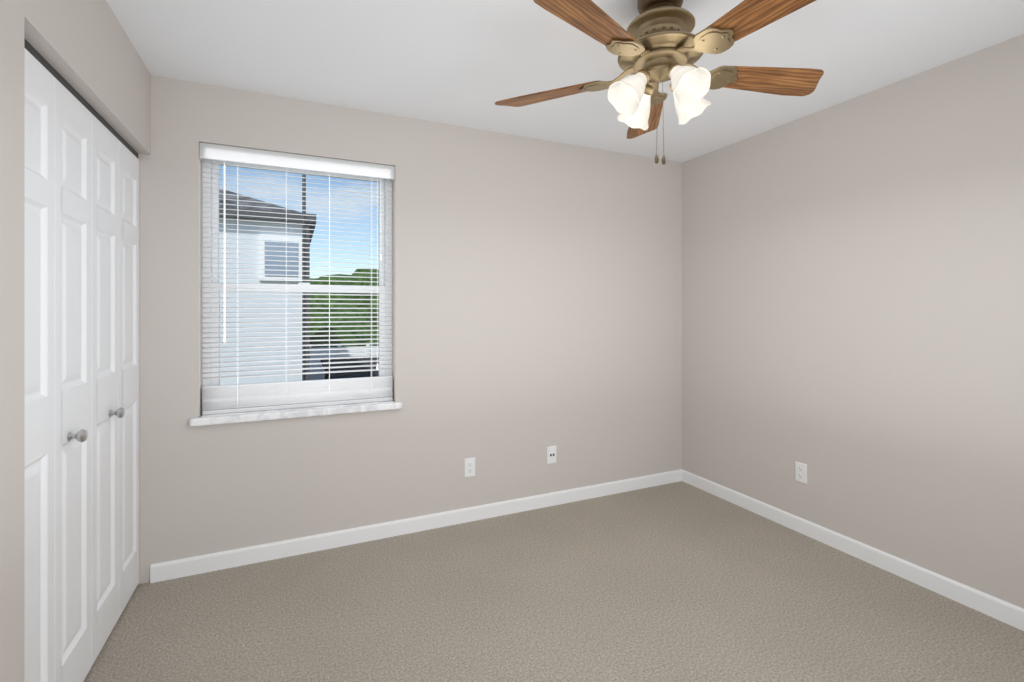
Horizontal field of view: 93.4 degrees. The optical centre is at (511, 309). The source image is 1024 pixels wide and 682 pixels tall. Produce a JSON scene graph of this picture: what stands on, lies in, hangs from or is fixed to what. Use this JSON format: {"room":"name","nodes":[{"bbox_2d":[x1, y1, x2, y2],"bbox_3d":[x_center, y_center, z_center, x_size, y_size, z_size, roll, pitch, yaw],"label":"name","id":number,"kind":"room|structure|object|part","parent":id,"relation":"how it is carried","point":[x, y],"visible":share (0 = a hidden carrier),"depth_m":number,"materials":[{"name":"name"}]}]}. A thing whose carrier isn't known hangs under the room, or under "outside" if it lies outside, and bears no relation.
{"room":"empty bedroom","nodes":[
{"label":"empty bedroom","id":0,"kind":"room"},
{"bbox_2d":[0,0,150,681],"bbox_3d":[-1.116,0.090,0.838,0.100,2.440,3.220,0,0,-24],"label":"wall","id":1,"kind":"structure","parent":0,"point":[11,340],"depth_m":1.21,"materials":[{"name":"grey paint"}]},
{"bbox_2d":[24,38,137,157],"bbox_3d":[-1.544,-0.731,1.749,0.026,0.027,1.203,0,0,-24],"label":"door track","id":2,"kind":"object","parent":1,"relation":"attached to","point":[32,50],"visible":0.44,"depth_m":1.62,"materials":[{"name":"grey metal"}]},
{"bbox_2d":[24,48,53,681],"bbox_3d":[-1.357,0.292,1.338,0.035,2.012,0.299,0,0,-24],"label":"closet door leaf","id":3,"kind":"structure","parent":2,"relation":"hanging from","point":[38,371],"depth_m":1.39,"materials":[{"name":"white wood"}]},
{"bbox_2d":[54,77,90,681],"bbox_3d":[-1.481,0.292,1.612,0.035,2.012,0.299,0,0,-24],"label":"closet door leaf","id":4,"kind":"structure","parent":2,"relation":"hanging from","point":[72,384],"depth_m":1.60,"materials":[{"name":"white wood"}]},
{"bbox_2d":[91,114,118,665],"bbox_3d":[-1.606,0.292,1.886,0.035,2.012,0.299,0,0,-24],"label":"closet door leaf","id":5,"kind":"structure","parent":2,"relation":"hanging from","point":[104,378],"depth_m":1.88,"materials":[{"name":"white wood"}]},
{"bbox_2d":[119,141,138,616],"bbox_3d":[-1.731,0.292,2.159,0.035,2.012,0.299,0,0,-24],"label":"closet door leaf","id":6,"kind":"structure","parent":2,"relation":"hanging from","point":[128,370],"depth_m":2.16,"materials":[{"name":"white wood"}]},
{"bbox_2d":[67,407,124,441],"bbox_3d":[-1.506,0.415,1.762,0.046,0.042,0.432,0,0,-24],"label":"door knob","id":7,"kind":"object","parent":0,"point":[81,435],"depth_m":1.58,"materials":[{"name":"silver metal"}]},
{"bbox_3d":[-1.425,0.415,1.585,0.046,0.042,0.042,0,0,-25],"label":"closet door knob","id":8,"kind":"part","parent":7,"relation":"part of","materials":[{"name":"silver metal"}]},
{"bbox_3d":[-1.587,0.415,1.940,0.046,0.042,0.042,0,0,-25],"label":"closet door knob","id":9,"kind":"part","parent":7,"relation":"part of","materials":[{"name":"silver metal"}]},
{"bbox_2d":[138,75,681,583],"bbox_3d":[-0.671,0.090,2.930,4.245,2.440,0.220,0,0,-24],"label":"wall","id":10,"kind":"structure","parent":0,"point":[537,298],"depth_m":2.92,"materials":[{"name":"grey paint"}]},
{"bbox_2d":[189,143,401,426],"bbox_3d":[-1.149,-0.133,2.670,1.040,1.415,0.209,0,0,-24],"label":"window","id":11,"kind":"structure","parent":10,"relation":"in","point":[237,403],"depth_m":2.62,"materials":[{"name":"plastic"}]},
{"bbox_3d":[-1.133,0.555,2.635,1.040,0.040,0.134,0,0,-25],"label":"sill","id":12,"kind":"part","parent":11,"relation":"part of","materials":[{"name":"stone"}]},
{"bbox_3d":[-1.138,0.522,2.647,0.950,0.021,0.032,0,0,-25],"label":"blind rail","id":13,"kind":"part","parent":11,"relation":"part of","materials":[{"name":"white plastic"}]},
{"bbox_3d":[-1.177,-0.161,2.731,0.842,1.231,0.038,0,0,-25],"label":"glass","id":14,"kind":"part","parent":11,"relation":"part of","materials":[{"name":"clear glass"}]},
{"bbox_2d":[464,457,474,476],"bbox_3d":[-0.260,0.978,2.992,0.070,0.115,0.008,0,0,-24],"label":"outlet","id":15,"kind":"object","parent":10,"relation":"attached to","point":[469,467],"visible":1,"depth_m":2.99,"materials":[{"name":"white plastic"}]},
{"bbox_2d":[547,446,556,463],"bbox_3d":[0.268,0.972,3.234,0.070,0.115,0.007,0,0,-24],"label":"outlet plate","id":16,"kind":"object","parent":10,"relation":"attached to","point":[551,454],"visible":1,"depth_m":3.23,"materials":[{"name":"white plastic"}]},
{"bbox_2d":[150,469,681,582],"bbox_3d":[-0.213,1.268,3.011,3.345,0.085,0.013,0,0,-24],"label":"baseboard","id":17,"kind":"structure","parent":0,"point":[179,568],"depth_m":2.77,"materials":[{"name":"white wood"}]},
{"bbox_2d":[83,481,1023,681],"bbox_3d":[0.110,1.360,1.397,4.095,0.100,3.220,0,0,-24],"label":"floor","id":18,"kind":"structure","parent":0,"point":[680,581],"depth_m":2.09,"materials":[{"name":"beige carpet"}]},
{"bbox_2d":[106,0,1023,162],"bbox_3d":[0.110,-1.180,1.397,4.095,0.100,3.220,0,0,-24],"label":"ceiling","id":19,"kind":"structure","parent":0,"point":[466,63],"depth_m":2.14,"materials":[{"name":"white paint"}]},
{"bbox_2d":[495,0,823,164],"bbox_3d":[0.561,-0.822,1.687,1.225,0.616,1.207,0,0,-24],"label":"ceiling fan","id":20,"kind":"object","parent":19,"relation":"hanging from","point":[656,43],"visible":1,"depth_m":1.64,"materials":[{"name":"brown wood"}]},
{"bbox_3d":[0.147,-0.847,1.905,0.440,0.006,0.146,0,12,27],"label":"blade","id":21,"kind":"part","parent":20,"relation":"part of","materials":[{"name":"brown wood"}]},
{"label":"blade","id":22,"kind":"part","parent":20,"relation":"part of","materials":[{"name":"brown wood"}]},
{"bbox_3d":[0.592,-0.847,2.133,0.146,0.006,0.440,-12,-2,9],"label":"blade","id":23,"kind":"part","parent":20,"relation":"part of","materials":[{"name":"brown wood"}]},
{"bbox_3d":[0.526,-0.959,1.713,0.296,0.154,0.296,0,0,-25],"label":"motor","id":24,"kind":"part","parent":20,"relation":"part of","materials":[{"name":"gold metal"}]},
{"bbox_3d":[0.719,-0.847,1.335,0.146,0.006,0.440,13,-6,-26],"label":"blade","id":25,"kind":"part","parent":20,"relation":"part of","materials":[{"name":"brown wood"}]},
{"bbox_3d":[0.945,-0.847,1.780,0.440,0.006,0.146,0,-12,-9],"label":"blade","id":26,"kind":"part","parent":20,"relation":"part of","materials":[{"name":"brown wood"}]},
{"bbox_2d":[682,34,1023,608],"bbox_3d":[2.027,0.090,2.308,0.150,2.440,3.590,0,0,-24],"label":"wall","id":27,"kind":"structure","parent":0,"point":[853,304],"depth_m":2.47,"materials":[{"name":"grey paint"}]},
{"bbox_2d":[795,461,806,483],"bbox_3d":[1.698,0.958,2.839,0.008,0.115,0.070,0,0,-24],"label":"outlet","id":28,"kind":"object","parent":27,"relation":"attached to","point":[801,472],"visible":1,"depth_m":2.83,"materials":[{"name":"white plastic"}]},
{"bbox_2d":[682,470,1023,630],"bbox_3d":[1.970,1.268,2.237,0.013,0.085,3.207,0,0,-24],"label":"baseboard","id":29,"kind":"structure","parent":27,"relation":"attached to","point":[992,606],"depth_m":2.46,"materials":[{"name":"white wood"}]},
{"label":"outside","id":30,"kind":"structure","parent":0,"visible":0},
{"bbox_3d":[-26.744,4.410,57.194,120.000,0.200,119.400,0,0,-24],"label":"lawn","id":31,"kind":"structure","parent":30,"visible":0},
{"bbox_2d":[219,189,315,384],"bbox_3d":[-9.609,0.580,8.594,11.016,7.460,8.200,0,0,-24],"label":"house","id":32,"kind":"structure","parent":31,"relation":"on","point":[282,378],"depth_m":6.96,"materials":[{"name":"white"}]},
{"bbox_2d":[302,174,305,380],"bbox_3d":[-2.705,-1.690,6.279,0.044,12.000,0.042,0,0,-24],"label":"pole","id":33,"kind":"object","parent":31,"relation":"on","point":[303,263],"depth_m":6.26,"materials":[{"name":"grey"}]},
{"bbox_2d":[310,344,378,379],"bbox_3d":[1.165,2.660,16.850,15.300,3.300,0.130,0,0,-24],"label":"fence","id":34,"kind":"object","parent":31,"relation":"on","point":[320,376],"depth_m":13.92,"materials":[{"name":"white"}]},
{"bbox_2d":[321,356,378,378],"bbox_3d":[2.166,2.800,12.345,12.784,3.020,7.200,0,0,-24],"label":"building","id":35,"kind":"structure","parent":31,"relation":"on","point":[360,374],"depth_m":10.60,"materials":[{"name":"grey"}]},
{"bbox_3d":[-5.765,2.579,24.665,15.120,3.463,14.320,0,0,-24],"label":"trunks","id":36,"kind":"object","parent":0,"visible":0},
{"bbox_2d":[310,269,378,347],"bbox_3d":[-5.988,1.094,25.517,21.787,6.761,19.848,0,0,-24],"label":"tree","id":37,"kind":"object","parent":36,"relation":"attached to","point":[344,306],"depth_m":17.48,"materials":[{"name":"green plant"}]}
]}

